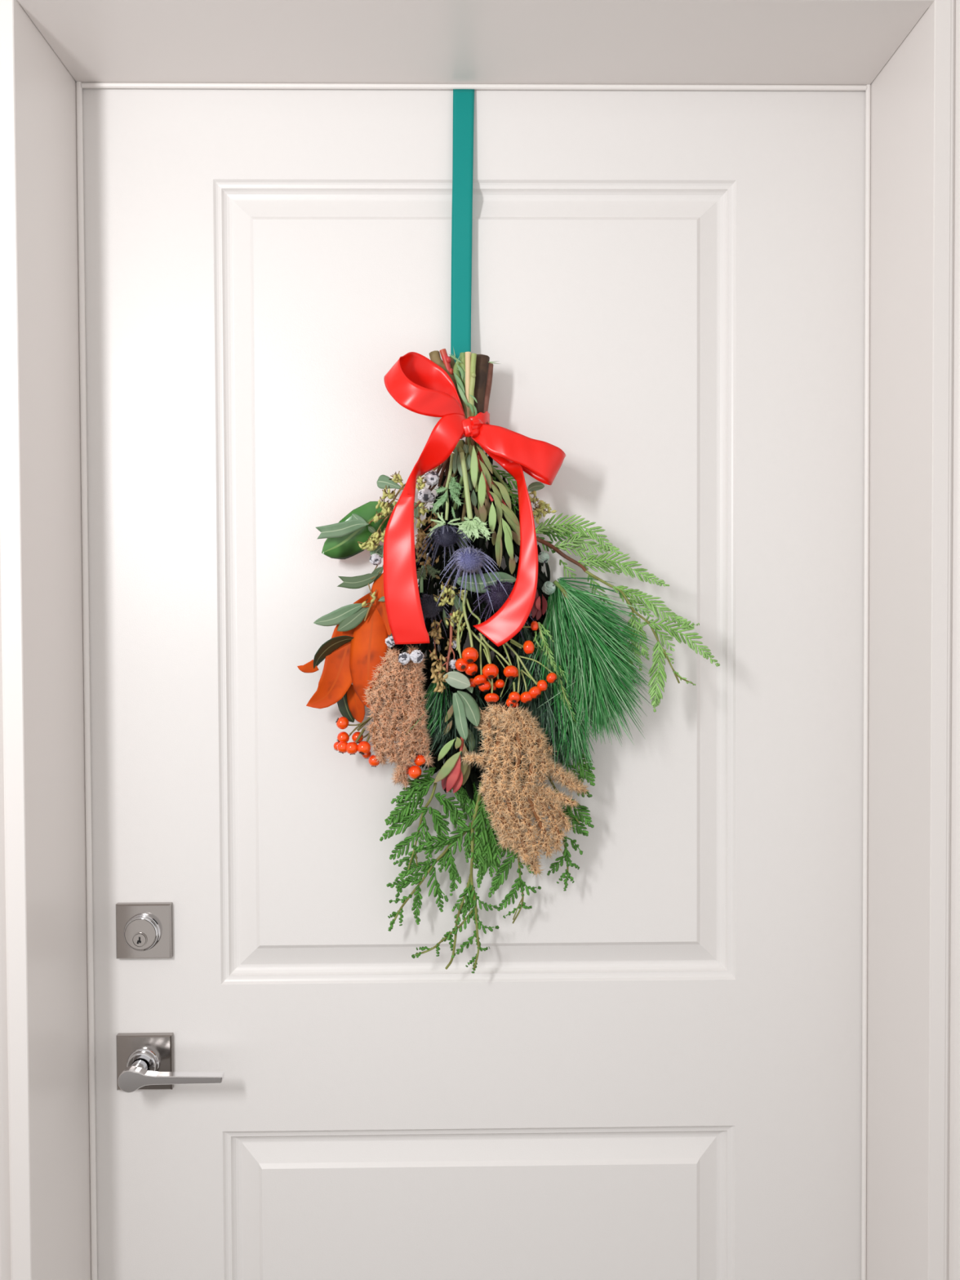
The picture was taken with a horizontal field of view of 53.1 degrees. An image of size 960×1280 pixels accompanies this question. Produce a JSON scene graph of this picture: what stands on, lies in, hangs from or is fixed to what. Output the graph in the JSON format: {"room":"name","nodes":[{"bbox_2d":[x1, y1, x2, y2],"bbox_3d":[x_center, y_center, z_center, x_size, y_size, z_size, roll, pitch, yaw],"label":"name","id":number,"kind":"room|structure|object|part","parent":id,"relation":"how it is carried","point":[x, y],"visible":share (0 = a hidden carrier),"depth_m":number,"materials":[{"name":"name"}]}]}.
{"room":"front door entryway","nodes":[
{"label":"front door entryway","id":0,"kind":"room"},
{"bbox_3d":[-0.014,0.148,1.096,5.200,2.620,0.206,0,1,-1],"label":"wall","id":1,"kind":"structure","parent":0,"visible":0},
{"bbox_2d":[0,0,31,1279],"bbox_3d":[-0.496,0.375,0.981,0.070,2.174,0.020,0,1,-1],"label":"trim","id":2,"kind":"structure","parent":1,"relation":"attached to","point":[8,191],"depth_m":0.97,"materials":[{"name":"paint"}]},
{"bbox_2d":[0,0,97,1279],"bbox_3d":[-0.469,0.398,1.084,0.027,2.124,0.208,0,1,-1],"label":"trim","id":3,"kind":"structure","parent":1,"relation":"attached to","point":[49,129],"depth_m":1.05,"materials":[{"name":"paint"}]},
{"bbox_2d":[82,88,865,1279],"bbox_3d":[0.000,0.401,1.141,0.921,2.088,0.094,0,1,-1],"label":"door","id":4,"kind":"structure","parent":1,"relation":"in","point":[652,1071],"depth_m":1.14,"materials":[{"name":"paint"}]},
{"bbox_3d":[-0.397,0.499,1.137,0.065,0.065,0.008,0,1,-1],"label":"lever handle","id":5,"kind":"part","parent":4,"relation":"part of","materials":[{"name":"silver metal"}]},
{"bbox_3d":[-0.353,0.502,1.098,0.118,0.026,0.012,0,1,-1],"label":"lever","id":6,"kind":"part","parent":4,"relation":"part of","materials":[{"name":"silver metal"}]},
{"bbox_2d":[450,88,474,375],"bbox_3d":[-0.020,-0.474,1.128,0.029,0.341,0.056,0,1,-1],"label":"ribbon","id":7,"kind":"object","parent":4,"relation":"hanging from","point":[463,99],"visible":0.95,"depth_m":1.11,"materials":[{"name":"teal fabric"}]},
{"bbox_3d":[-0.003,-0.066,1.141,0.576,0.910,0.011,0,1,-1],"label":"raised panel","id":8,"kind":"part","parent":4,"relation":"part of","materials":[{"name":"paint"}]},
{"bbox_3d":[-0.003,-0.066,1.141,0.613,0.947,0.012,0,1,-1],"label":"panel moulding","id":9,"kind":"part","parent":4,"relation":"part of","materials":[{"name":"paint"}]},
{"bbox_3d":[0.001,0.895,1.161,0.576,0.586,0.011,0,1,-1],"label":"raised panel","id":10,"kind":"part","parent":4,"relation":"part of","materials":[{"name":"paint"}]},
{"bbox_3d":[0.001,0.895,1.161,0.613,0.623,0.012,0,1,-1],"label":"panel moulding","id":11,"kind":"part","parent":4,"relation":"part of","materials":[{"name":"paint"}]},
{"bbox_2d":[297,347,719,973],"bbox_3d":[0.029,0.028,1.071,0.474,0.713,0.115,0,1,-1],"label":"swag","id":12,"kind":"object","parent":4,"relation":"hanging from","point":[459,725],"visible":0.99,"depth_m":1.07,"materials":[{"name":"green plant"}]},
{"bbox_3d":[-0.028,-0.289,1.084,0.034,0.078,0.010,0,1,-1],"label":"stem","id":13,"kind":"part","parent":12,"relation":"part of","materials":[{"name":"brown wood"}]},
{"bbox_3d":[-0.032,-0.287,1.088,0.051,0.080,0.017,0,1,-1],"label":"stem","id":14,"kind":"part","parent":12,"relation":"part of","materials":[{"name":"green plant"}]},
{"bbox_3d":[-0.023,-0.286,1.093,0.033,0.074,0.010,0,1,14],"label":"stem","id":15,"kind":"part","parent":12,"relation":"part of","materials":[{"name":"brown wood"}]},
{"bbox_3d":[-0.026,-0.208,1.089,0.029,0.080,0.008,0,1,-1],"label":"stem","id":16,"kind":"part","parent":12,"relation":"part of","materials":[{"name":"green plant"}]},
{"bbox_3d":[-0.017,-0.208,1.093,0.030,0.080,0.008,0,1,19],"label":"stem","id":17,"kind":"part","parent":12,"relation":"part of","materials":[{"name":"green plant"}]},
{"bbox_3d":[-0.019,-0.281,1.079,0.022,0.066,0.009,0,1,10],"label":"stem","id":18,"kind":"part","parent":12,"relation":"part of","materials":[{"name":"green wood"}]},
{"bbox_3d":[-0.019,-0.197,1.085,0.024,0.100,0.006,0,1,-1],"label":"stem","id":19,"kind":"part","parent":12,"relation":"part of","materials":[{"name":"green plant"}]},
{"bbox_3d":[-0.014,-0.281,1.076,0.018,0.082,0.010,0,1,25],"label":"stem","id":20,"kind":"part","parent":12,"relation":"part of","materials":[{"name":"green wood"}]},
{"bbox_3d":[-0.019,-0.282,1.067,0.032,0.072,0.011,0,1,-1],"label":"stem","id":21,"kind":"part","parent":12,"relation":"part of","materials":[{"name":"green plant"}]},
{"bbox_3d":[-0.012,-0.191,1.088,0.021,0.112,0.007,1,1,37],"label":"stem","id":22,"kind":"part","parent":12,"relation":"part of","materials":[{"name":"green plant"}]},
{"bbox_3d":[-0.012,-0.284,1.072,0.009,0.074,0.011,0,1,-1],"label":"stem","id":23,"kind":"part","parent":12,"relation":"part of","materials":[{"name":"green plant"}]},
{"bbox_3d":[-0.008,-0.203,1.081,0.026,0.088,0.006,-1,1,-20],"label":"stem","id":24,"kind":"part","parent":12,"relation":"part of","materials":[{"name":"green plant"}]},
{"bbox_3d":[-0.009,-0.206,1.079,0.016,0.081,0.005,0,1,33],"label":"stem","id":25,"kind":"part","parent":12,"relation":"part of","materials":[{"name":"green plant"}]},
{"bbox_3d":[-0.005,-0.199,1.093,0.008,0.099,0.019,-1,1,-35],"label":"stem","id":26,"kind":"part","parent":12,"relation":"part of","materials":[{"name":"green plant"}]},
{"bbox_3d":[-0.008,-0.283,1.068,0.007,0.069,0.011,-1,1,-32],"label":"stem","id":27,"kind":"part","parent":12,"relation":"part of","materials":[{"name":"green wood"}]},
{"bbox_2d":[383,351,565,646],"bbox_3d":[-0.005,-0.156,1.069,0.200,0.327,0.082,0,1,-1],"label":"ribbon bow","id":28,"kind":"object","parent":12,"relation":"attached to","point":[420,385],"visible":1,"depth_m":1.04,"materials":[{"name":"red fabric"}]},
{"bbox_3d":[-0.004,-0.287,1.070,0.057,0.081,0.007,0,1,-1],"label":"stem","id":29,"kind":"part","parent":12,"relation":"part of","materials":[{"name":"green plant"}]},
{"bbox_3d":[-0.002,-0.209,1.079,0.019,0.073,0.005,0,1,-1],"label":"stem","id":30,"kind":"part","parent":12,"relation":"part of","materials":[{"name":"green plant"}]},
{"bbox_3d":[-0.002,-0.191,1.085,0.006,0.111,0.016,0,1,8],"label":"stem","id":31,"kind":"part","parent":12,"relation":"part of","materials":[{"name":"green plant"}]},
{"bbox_3d":[0.000,-0.285,1.085,0.023,0.072,0.021,0,1,-1],"label":"stem","id":32,"kind":"part","parent":12,"relation":"part of","materials":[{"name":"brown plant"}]},
{"bbox_3d":[0.005,-0.195,1.092,0.015,0.106,0.008,-1,2,-40],"label":"stem","id":33,"kind":"part","parent":12,"relation":"part of","materials":[{"name":"green plant"}]},
{"bbox_3d":[0.006,-0.204,1.089,0.039,0.086,0.008,-1,1,-18],"label":"stem","id":34,"kind":"part","parent":12,"relation":"part of","materials":[{"name":"green plant"}]},
{"bbox_3d":[0.005,-0.278,1.088,0.023,0.072,0.014,-1,1,-38],"label":"stem","id":35,"kind":"part","parent":12,"relation":"part of","materials":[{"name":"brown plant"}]},
{"bbox_3d":[0.012,-0.207,1.090,0.047,0.079,0.010,-1,1,-25],"label":"stem","id":36,"kind":"part","parent":12,"relation":"part of","materials":[{"name":"green plant"}]},
{"bbox_2d":[17,0,932,90],"bbox_3d":[-0.004,-0.653,1.069,0.925,0.026,0.208,0,1,-1],"label":"trim","id":37,"kind":"structure","parent":1,"relation":"attached to","point":[656,45],"depth_m":1.04,"materials":[{"name":"paint"}]},
{"bbox_2d":[16,0,934,8],"bbox_3d":[-0.003,-0.679,0.967,1.065,0.070,0.020,0,1,-1],"label":"trim","id":38,"kind":"structure","parent":1,"relation":"attached to","point":[932,1],"depth_m":0.97,"materials":[{"name":"paint"}]},
{"bbox_2d":[861,0,953,1279],"bbox_3d":[0.470,0.393,1.097,0.026,2.124,0.208,0,1,-1],"label":"trim","id":39,"kind":"structure","parent":1,"relation":"attached to","point":[898,284],"depth_m":1.06,"materials":[{"name":"paint"}]},
{"bbox_2d":[927,0,959,1279],"bbox_3d":[0.499,0.370,0.995,0.070,2.174,0.020,0,1,-1],"label":"trim","id":40,"kind":"structure","parent":1,"relation":"attached to","point":[942,8],"depth_m":0.99,"materials":[{"name":"paint"}]}
]}

